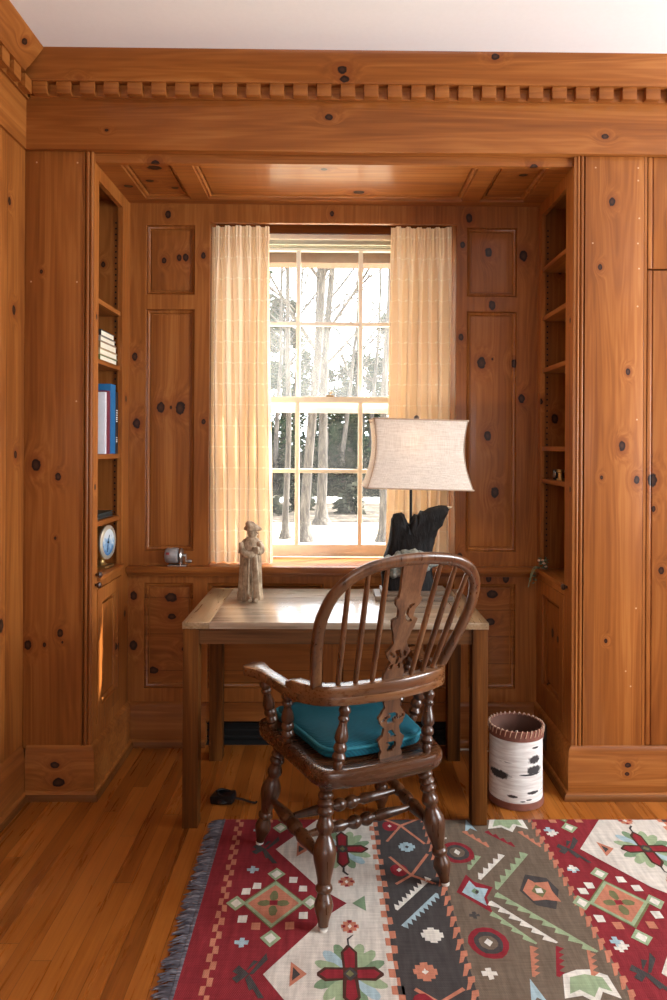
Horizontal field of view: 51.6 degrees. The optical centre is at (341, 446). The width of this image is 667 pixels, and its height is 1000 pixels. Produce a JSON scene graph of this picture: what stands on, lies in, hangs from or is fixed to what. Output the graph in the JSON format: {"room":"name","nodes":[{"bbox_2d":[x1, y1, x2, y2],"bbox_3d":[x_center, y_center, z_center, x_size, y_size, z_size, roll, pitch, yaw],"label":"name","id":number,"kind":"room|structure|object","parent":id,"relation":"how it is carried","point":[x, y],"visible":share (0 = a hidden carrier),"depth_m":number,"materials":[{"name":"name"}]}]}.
{"room":"home office","nodes":[
{"label":"home office","id":0,"kind":"room"},
{"bbox_2d":[0,94,30,791],"bbox_3d":[-1.329,-0.062,0.436,0.200,2.880,5.900,0,0,-1],"label":"wall","id":1,"kind":"structure","parent":0,"point":[12,155],"depth_m":2.62,"materials":[{"name":"brown wood"}]},
{"bbox_2d":[0,71,25,148],"bbox_3d":[-1.213,-1.289,0.096,0.012,0.245,5.218,0,0,-1],"label":"trim","id":2,"kind":"structure","parent":1,"relation":"attached to","point":[12,102],"depth_m":2.58,"materials":[{"name":"brown wood"}]},
{"bbox_2d":[0,0,42,99],"bbox_3d":[-1.151,-1.429,0.093,0.112,0.144,5.210,0,0,-1],"label":"trim","id":3,"kind":"structure","parent":1,"relation":"attached to","point":[19,46],"depth_m":2.48,"materials":[{"name":"brown wood"}]},
{"bbox_2d":[0,700,132,832],"bbox_3d":[-1.081,1.274,0.344,0.309,0.210,5.710,0,0,-1],"label":"baseboard","id":4,"kind":"structure","parent":1,"relation":"attached to","point":[53,773],"depth_m":2.70,"materials":[{"name":"brown wood"}]},
{"bbox_2d":[23,151,129,748],"bbox_3d":[-1.108,0.012,2.957,0.293,2.354,0.484,0,0,-1],"label":"bookcase","id":5,"kind":"object","parent":1,"relation":"attached to","point":[77,221],"visible":0.82,"depth_m":2.72,"materials":[{"name":"brown wood"}]},
{"bbox_2d":[98,392,106,453],"bbox_3d":[-1.091,-0.102,2.924,0.178,0.262,0.021,0,0,-1],"label":"book","id":6,"kind":"object","parent":5,"relation":"on","point":[102,396],"visible":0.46,"depth_m":2.92,"materials":[{"name":"white paper"}]},
{"bbox_2d":[98,390,109,453],"bbox_3d":[-1.090,-0.106,2.955,0.180,0.270,0.038,0,0,-1],"label":"book","id":7,"kind":"object","parent":5,"relation":"on","point":[107,391],"visible":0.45,"depth_m":2.95,"materials":[{"name":"paper"}]},
{"bbox_2d":[97,513,112,519],"bbox_3d":[-1.103,0.298,2.954,0.178,0.012,0.210,0,0,-1],"label":"book","id":8,"kind":"object","parent":5,"relation":"on","point":[110,514],"visible":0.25,"depth_m":2.96,"materials":[{"name":"black paper"}]},
{"bbox_2d":[97,510,112,516],"bbox_3d":[-1.103,0.285,2.960,0.178,0.012,0.198,0,0,-1],"label":"book","id":9,"kind":"object","parent":8,"relation":"on","point":[100,512],"visible":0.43,"depth_m":2.98,"materials":[{"name":"black paper"}]},
{"bbox_2d":[97,525,115,568],"bbox_3d":[-1.041,0.425,2.984,0.075,0.193,0.160,0,0,7],"label":"round clock","id":10,"kind":"object","parent":5,"relation":"on","point":[106,536],"visible":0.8,"depth_m":2.97,"materials":[{"name":"gold metal"}]},
{"bbox_2d":[98,384,115,453],"bbox_3d":[-1.094,-0.122,3.008,0.192,0.302,0.066,0,0,-1],"label":"book","id":11,"kind":"object","parent":5,"relation":"on","point":[110,387],"visible":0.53,"depth_m":3.00,"materials":[{"name":"blue paper"}]},
{"bbox_2d":[98,354,116,364],"bbox_3d":[-1.080,-0.373,2.964,0.158,0.024,0.226,0,0,-1],"label":"book","id":12,"kind":"object","parent":5,"relation":"on","point":[100,356],"visible":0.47,"depth_m":2.94,"materials":[{"name":"white paper"}]},
{"bbox_2d":[98,347,117,360],"bbox_3d":[-1.079,-0.399,2.963,0.158,0.026,0.232,0,0,-1],"label":"book","id":13,"kind":"object","parent":12,"relation":"on","point":[104,352],"visible":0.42,"depth_m":2.94,"materials":[{"name":"white paper"}]},
{"bbox_2d":[98,340,115,353],"bbox_3d":[-1.079,-0.427,2.961,0.158,0.030,0.216,0,0,-1],"label":"book","id":14,"kind":"object","parent":13,"relation":"on","point":[101,344],"visible":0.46,"depth_m":2.94,"materials":[{"name":"white paper"}]},
{"bbox_2d":[98,335,115,346],"bbox_3d":[-1.079,-0.453,2.953,0.158,0.022,0.196,0,0,-1],"label":"book","id":15,"kind":"object","parent":14,"relation":"on","point":[100,337],"visible":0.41,"depth_m":2.93,"materials":[{"name":"white paper"}]},
{"bbox_2d":[98,329,114,341],"bbox_3d":[-1.079,-0.478,2.950,0.158,0.026,0.178,0,0,-1],"label":"book","id":16,"kind":"object","parent":15,"relation":"on","point":[100,331],"visible":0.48,"depth_m":2.93,"materials":[{"name":"white paper"}]},
{"bbox_2d":[115,392,117,453],"bbox_3d":[-1.090,-0.107,3.059,0.183,0.272,0.035,0,0,-1],"label":"book","id":17,"kind":"object","parent":5,"relation":"on","point":[116,399],"visible":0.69,"depth_m":3.06,"materials":[{"name":"blue paper"}]},
{"bbox_2d":[21,47,666,104],"bbox_3d":[1.068,-1.421,2.665,4.624,0.137,0.112,0,0,-1],"label":"trim","id":18,"kind":"structure","parent":1,"relation":"attached to","point":[56,72],"depth_m":2.65,"materials":[{"name":"brown wood"}]},
{"bbox_2d":[24,98,666,157],"bbox_3d":[1.065,-1.254,2.781,4.625,0.200,0.120,0,0,-1],"label":"ceiling beam","id":19,"kind":"structure","parent":1,"relation":"attached to","point":[99,126],"depth_m":2.71,"materials":[{"name":"brown wood"}]},
{"bbox_2d":[128,203,538,742],"bbox_3d":[-0.035,0.085,3.385,9.000,3.800,0.350,0,0,-1],"label":"wall","id":20,"kind":"structure","parent":0,"point":[496,346],"depth_m":3.22,"materials":[{"name":"brown wood"}]},
{"bbox_2d":[206,721,445,744],"bbox_3d":[-0.058,1.315,3.238,1.145,0.140,0.064,0,0,-1],"label":"air vent","id":21,"kind":"object","parent":20,"relation":"attached to","point":[235,732],"depth_m":3.25,"materials":[{"name":"black metal"}]},
{"bbox_2d":[269,252,389,268],"bbox_3d":[-0.032,-1.013,3.615,3.200,0.125,0.110,0,0,-1],"label":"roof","id":22,"kind":"structure","parent":20,"relation":"attached to","point":[276,259],"depth_m":3.56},
{"bbox_2d":[209,224,455,563],"bbox_3d":[-0.045,-0.292,3.395,1.179,1.687,0.330,0,0,-1],"label":"window","id":23,"kind":"structure","parent":20,"relation":"in","point":[298,238],"depth_m":3.46,"materials":[{"name":"brown wood"}]},
{"bbox_2d":[210,225,272,562],"bbox_3d":[-0.471,-0.249,3.258,0.298,1.587,0.088,0,0,-1],"label":"curtain","id":24,"kind":"object","parent":23,"relation":"hanging from","point":[241,434],"visible":0.96,"depth_m":3.26,"materials":[{"name":"beige fabric"}]},
{"bbox_2d":[386,226,451,552],"bbox_3d":[0.362,-0.245,3.267,0.307,1.587,0.088,0,0,-1],"label":"curtain","id":25,"kind":"object","parent":23,"relation":"hanging from","point":[420,259],"visible":0.63,"depth_m":3.27,"materials":[{"name":"beige fabric"}]},
{"bbox_2d":[126,557,538,576],"bbox_3d":[-0.042,0.576,3.312,1.900,0.048,0.295,0,0,-1],"label":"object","id":26,"kind":"structure","parent":20,"relation":"attached to","point":[280,566],"depth_m":3.18,"materials":[{"name":"brown wood"}]},
{"bbox_2d":[164,548,191,566],"bbox_3d":[-0.754,0.506,3.184,0.122,0.084,0.072,0,0,-1],"label":"pencil sharpener","id":27,"kind":"object","parent":26,"relation":"on","point":[171,555],"visible":1,"depth_m":3.16,"materials":[{"name":"metal"}]},
{"bbox_2d":[129,701,666,801],"bbox_3d":[1.185,1.289,2.993,4.355,0.205,0.578,0,0,-1],"label":"baseboard","id":28,"kind":"structure","parent":20,"relation":"attached to","point":[588,773],"depth_m":2.93,"materials":[{"name":"brown wood"}]},
{"bbox_2d":[541,720,546,750],"bbox_3d":[0.878,1.265,3.029,0.020,0.110,0.070,0,0,-1],"label":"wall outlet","id":29,"kind":"object","parent":20,"relation":"attached to","point":[545,730],"visible":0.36,"depth_m":3.00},
{"bbox_2d":[536,156,643,746],"bbox_3d":[1.042,0.024,2.979,0.303,2.354,0.484,0,0,-1],"label":"bookcase","id":30,"kind":"object","parent":20,"relation":"attached to","point":[591,244],"visible":1,"depth_m":2.74,"materials":[{"name":"brown wood"}]},
{"bbox_2d":[528,556,548,586],"bbox_3d":[0.890,0.562,3.109,0.084,0.141,0.098,0,0,41],"label":"sprig","id":31,"kind":"object","parent":30,"relation":"on","point":[541,561],"visible":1,"depth_m":3.11,"materials":[{"name":"green plant"}]},
{"bbox_2d":[553,469,564,479],"bbox_3d":[0.962,0.122,3.051,0.043,0.046,0.089,0,0,-1],"label":"trinket","id":32,"kind":"object","parent":30,"relation":"on","point":[558,474],"visible":1,"depth_m":3.02,"materials":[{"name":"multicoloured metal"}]},
{"bbox_2d":[0,737,666,999],"bbox_3d":[0.987,1.450,0.510,5.200,0.120,6.200,0,0,-1],"label":"floor","id":33,"kind":"structure","parent":0,"point":[91,893],"depth_m":2.34,"materials":[{"name":"brown wood"}]},
{"bbox_2d":[210,788,257,804],"bbox_3d":[-0.419,1.362,2.679,0.189,0.051,0.076,0,0,13],"label":"power adapter","id":34,"kind":"object","parent":33,"relation":"on","point":[221,796],"visible":1,"depth_m":2.67,"materials":[{"name":"black plastic"}]},
{"bbox_2d":[182,588,488,827],"bbox_3d":[-0.027,1.011,2.802,1.112,0.748,0.605,0,0,-1],"label":"table","id":35,"kind":"object","parent":33,"relation":"on","point":[284,615],"visible":0.81,"depth_m":2.52,"materials":[{"name":"brown wood"}]},
{"bbox_2d":[237,521,264,602],"bbox_3d":[-0.379,0.473,2.871,0.130,0.329,0.112,0,0,13],"label":"statuette","id":36,"kind":"object","parent":35,"relation":"on","point":[251,549],"visible":1,"depth_m":2.85,"materials":[{"name":"brown wood"}]},
{"bbox_2d":[361,415,474,601],"bbox_3d":[0.311,0.252,2.924,0.446,0.773,0.268,0,0,-3],"label":"table lamp","id":37,"kind":"object","parent":35,"relation":"on","point":[416,453],"visible":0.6,"depth_m":2.83,"materials":[{"name":"beige fabric"}]},
{"bbox_2d":[150,819,666,999],"bbox_3d":[0.697,1.382,1.552,2.360,0.012,2.015,0,0,-1],"label":"rug","id":38,"kind":"object","parent":33,"relation":"on","point":[529,909],"visible":0.97,"depth_m":2.03,"materials":[{"name":"multicoloured fabric"}]},
{"bbox_2d":[243,552,479,932],"bbox_3d":[0.079,0.839,2.251,0.717,1.072,0.632,0,0,-28],"label":"armchair","id":39,"kind":"object","parent":38,"relation":"on","point":[383,767],"visible":0.98,"depth_m":2.09,"materials":[{"name":"brown wood"}]},
{"bbox_2d":[276,702,420,757],"bbox_3d":[0.042,0.915,2.310,0.426,0.056,0.428,0,0,-28],"label":"seat cushion","id":40,"kind":"object","parent":39,"relation":"on","point":[317,726],"visible":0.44,"depth_m":2.20,"materials":[{"name":"teal fabric"}]},
{"bbox_2d":[487,711,544,810],"bbox_3d":[0.687,1.236,2.732,0.220,0.304,0.215,0,0,-1],"label":"basket","id":41,"kind":"object","parent":33,"relation":"on","point":[515,758],"visible":0.99,"depth_m":2.65,"materials":[{"name":"white wood"}]},
{"bbox_2d":[641,157,666,744],"bbox_3d":[1.532,0.121,2.979,0.674,2.544,0.473,0,0,-1],"label":"wall panel","id":42,"kind":"object","parent":33,"relation":"on","point":[654,504],"visible":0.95,"depth_m":2.74,"materials":[{"name":"brown wood"}]},
{"bbox_2d":[96,154,572,206],"bbox_3d":[-0.031,-1.155,3.130,2.500,0.060,0.760,0,0,-1],"label":"ceiling","id":43,"kind":"structure","parent":0,"point":[141,178],"depth_m":2.93,"materials":[{"name":"brown wood"}]},
{"bbox_2d":[10,0,666,53],"bbox_3d":[1.003,-1.540,0.510,5.200,0.100,6.200,0,0,-1],"label":"ceiling","id":44,"kind":"structure","parent":0,"point":[570,26],"depth_m":2.44,"materials":[{"name":"paint"}]},
{"label":"outside","id":45,"kind":"structure","parent":0,"visible":0},
{"bbox_2d":[273,495,385,543],"bbox_3d":[-0.492,2.032,46.778,80.000,0.300,86.440,0,0,-1],"label":"ground","id":46,"kind":"structure","parent":45,"point":[336,533],"depth_m":15.03,"materials":[{"name":"white snow"}]},
{"bbox_2d":[269,271,275,351],"bbox_3d":[-3.761,-6.091,29.399,7.278,15.912,8.331,0,0,38],"label":"bare tree","id":47,"kind":"object","parent":46,"relation":"on","point":[274,271],"visible":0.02,"depth_m":28.08,"materials":[{"name":"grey plant"}]},
{"bbox_2d":[272,448,293,490],"bbox_3d":[-2.479,1.058,27.226,2.004,2.084,1.773,0,0,-1],"label":"shrub","id":48,"kind":"object","parent":46,"relation":"on","point":[281,461],"visible":0.23,"depth_m":26.97,"materials":[{"name":"green plant"}]},
{"bbox_2d":[269,268,303,457],"bbox_3d":[-4.040,-3.494,31.036,5.442,10.856,4.904,0,0,-1],"label":"evergreen tree","id":49,"kind":"object","parent":46,"relation":"on","point":[275,364],"visible":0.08,"depth_m":30.45,"materials":[{"name":"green plant"}]},
{"bbox_2d":[270,293,317,466],"bbox_3d":[-2.987,-2.826,34.060,4.588,9.603,4.655,0,0,-1],"label":"evergreen tree","id":50,"kind":"object","parent":46,"relation":"on","point":[306,392],"visible":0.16,"depth_m":33.62,"materials":[{"name":"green plant"}]},
{"bbox_2d":[270,283,317,327],"bbox_3d":[-4.818,-5.645,25.977,8.058,15.009,6.139,0,0,-33],"label":"bare tree","id":51,"kind":"object","parent":46,"relation":"on","point":[312,283],"visible":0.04,"depth_m":26.49,"materials":[{"name":"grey plant"}]},
{"bbox_2d":[275,447,316,496],"bbox_3d":[-1.653,1.092,26.523,1.842,2.184,2.081,0,0,-29],"label":"shrub","id":52,"kind":"object","parent":46,"relation":"on","point":[292,478],"visible":0.33,"depth_m":26.44,"materials":[{"name":"green plant"}]},
{"bbox_2d":[270,268,339,450],"bbox_3d":[-2.828,-6.321,31.016,5.521,16.382,8.396,0,0,14],"label":"bare tree","id":53,"kind":"object","parent":46,"relation":"on","point":[271,329],"visible":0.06,"depth_m":31.04,"materials":[{"name":"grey plant"}]},
{"bbox_2d":[279,347,335,452],"bbox_3d":[-1.601,-1.817,37.988,4.758,7.387,4.606,0,0,-1],"label":"evergreen tree","id":54,"kind":"object","parent":46,"relation":"on","point":[309,369],"visible":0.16,"depth_m":37.81,"materials":[{"name":"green plant"}]},
{"bbox_2d":[270,268,351,494],"bbox_3d":[-2.811,-5.577,27.036,8.079,14.895,4.674,0,0,-11],"label":"bare tree","id":55,"kind":"object","parent":46,"relation":"on","point":[281,348],"visible":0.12,"depth_m":26.77,"materials":[{"name":"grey plant"}]},
{"bbox_2d":[294,268,331,542],"bbox_3d":[-1.273,-4.996,13.950,6.179,13.748,6.644,0,0,-14],"label":"bare tree","id":56,"kind":"object","parent":46,"relation":"on","point":[305,535],"visible":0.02,"depth_m":13.68,"materials":[{"name":"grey plant"}]},
{"bbox_2d":[270,268,374,538],"bbox_3d":[-1.026,-3.911,13.678,4.956,11.581,6.198,0,0,42],"label":"bare tree","id":57,"kind":"object","parent":46,"relation":"on","point":[285,533],"visible":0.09,"depth_m":14.18,"materials":[{"name":"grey plant"}]},
{"bbox_2d":[269,268,386,525],"bbox_3d":[-0.108,-4.735,17.403,5.576,13.239,5.075,0,0,24],"label":"bare tree","id":58,"kind":"object","parent":46,"relation":"on","point":[321,518],"visible":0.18,"depth_m":16.80,"materials":[{"name":"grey plant"}]},
{"bbox_2d":[270,269,386,447],"bbox_3d":[-0.852,-7.501,28.043,9.785,18.763,5.596,0,0,-19],"label":"bare tree","id":59,"kind":"object","parent":46,"relation":"on","point":[317,281],"visible":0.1,"depth_m":28.14,"materials":[{"name":"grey plant"}]},
{"bbox_2d":[271,269,386,487],"bbox_3d":[0.751,-6.109,26.856,7.113,15.995,8.276,0,0,29],"label":"bare tree","id":60,"kind":"object","parent":46,"relation":"on","point":[350,375],"visible":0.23,"depth_m":26.95,"materials":[{"name":"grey plant"}]},
{"bbox_2d":[311,447,346,496],"bbox_3d":[-0.775,1.053,26.739,2.054,2.303,1.728,0,0,10],"label":"shrub","id":61,"kind":"object","parent":46,"relation":"on","point":[331,483],"visible":0.33,"depth_m":26.52,"materials":[{"name":"green plant"}]},
{"bbox_2d":[312,423,351,490],"bbox_3d":[-0.594,0.465,27.448,2.688,2.835,2.520,0,0,-1],"label":"evergreen tree","id":62,"kind":"object","parent":46,"relation":"on","point":[334,438],"visible":0.3,"depth_m":27.14,"materials":[{"name":"green plant"}]},
{"bbox_2d":[278,269,386,416],"bbox_3d":[0.573,-6.048,29.337,9.974,15.871,6.727,0,0,-15],"label":"bare tree","id":63,"kind":"object","parent":46,"relation":"on","point":[343,316],"visible":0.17,"depth_m":29.80,"materials":[{"name":"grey plant"}]},
{"bbox_2d":[317,364,367,443],"bbox_3d":[-0.283,-1.266,35.977,4.304,6.300,4.104,0,0,-1],"label":"evergreen tree","id":64,"kind":"object","parent":46,"relation":"on","point":[340,374],"visible":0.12,"depth_m":35.91,"materials":[{"name":"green plant"}]},
{"bbox_2d":[327,441,357,492],"bbox_3d":[0.077,0.924,27.075,1.971,2.347,1.724,0,0,32],"label":"evergreen tree","id":65,"kind":"object","parent":46,"relation":"on","point":[349,459],"visible":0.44,"depth_m":26.94,"materials":[{"name":"green plant"}]},
{"bbox_2d":[301,268,387,453],"bbox_3d":[1.274,-5.469,29.535,7.342,14.721,6.632,0,0,-13],"label":"bare tree","id":66,"kind":"object","parent":46,"relation":"on","point":[375,378],"visible":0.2,"depth_m":28.20,"materials":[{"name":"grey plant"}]},
{"bbox_2d":[334,413,370,482],"bbox_3d":[0.217,0.179,27.992,2.616,3.414,2.803,0,0,-1],"label":"evergreen tree","id":67,"kind":"object","parent":46,"relation":"on","point":[352,424],"visible":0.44,"depth_m":27.70,"materials":[{"name":"green plant"}]},
{"bbox_2d":[330,352,387,452],"bbox_3d":[0.951,-1.359,32.823,4.450,6.528,4.174,0,0,-1],"label":"evergreen tree","id":68,"kind":"object","parent":46,"relation":"on","point":[344,390],"visible":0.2,"depth_m":32.84,"materials":[{"name":"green plant"}]},
{"bbox_2d":[342,454,379,496],"bbox_3d":[1.028,1.253,26.702,1.834,2.026,2.114,0,0,-35],"label":"shrub","id":69,"kind":"object","parent":46,"relation":"on","point":[365,460],"visible":0.39,"depth_m":26.32,"materials":[{"name":"green plant"}]},
{"bbox_2d":[347,269,389,542],"bbox_3d":[1.209,-4.766,14.541,5.701,13.313,4.599,0,0,23],"label":"bare tree","id":70,"kind":"object","parent":46,"relation":"on","point":[381,535],"visible":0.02,"depth_m":13.80,"materials":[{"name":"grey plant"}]},
{"bbox_2d":[364,308,388,446],"bbox_3d":[2.681,-2.546,35.047,4.434,8.891,4.594,0,0,-1],"label":"evergreen tree","id":71,"kind":"object","parent":46,"relation":"on","point":[379,369],"visible":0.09,"depth_m":34.74,"materials":[{"name":"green plant"}]},
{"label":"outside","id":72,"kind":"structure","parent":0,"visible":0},
{"bbox_2d":[273,503,378,522],"bbox_3d":[-0.217,1.874,20.099,28.000,0.020,5.800,0,0,-1],"label":"ground","id":73,"kind":"structure","parent":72,"point":[371,509],"depth_m":18.69,"materials":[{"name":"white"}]},
{"bbox_2d":[272,488,291,515],"bbox_3d":[-1.992,1.523,19.002,1.272,1.326,1.154,0,0,-1],"label":"shrub","id":74,"kind":"object","parent":73,"relation":"on","point":[277,507],"visible":0.21,"depth_m":18.92,"materials":[{"name":"green plant"}]},
{"bbox_2d":[289,482,315,510],"bbox_3d":[-1.223,1.649,20.460,0.970,1.457,1.174,0,0,-1],"label":"shrub","id":75,"kind":"object","parent":73,"relation":"on","point":[291,497],"visible":0.31,"depth_m":20.36,"materials":[{"name":"green plant"}]},
{"bbox_2d":[332,481,367,513],"bbox_3d":[0.183,1.640,19.487,1.175,1.335,1.138,0,0,-27],"label":"shrub","id":76,"kind":"object","parent":73,"relation":"on","point":[348,502],"visible":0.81,"depth_m":19.37,"materials":[{"name":"green plant"}]},
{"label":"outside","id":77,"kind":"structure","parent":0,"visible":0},
{"bbox_2d":[279,497,378,502],"bbox_3d":[-0.260,1.864,24.299,60.000,0.040,2.200,0,0,-1],"label":"road","id":78,"kind":"structure","parent":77,"point":[329,499],"depth_m":24.23,"materials":[{"name":"white snow"}]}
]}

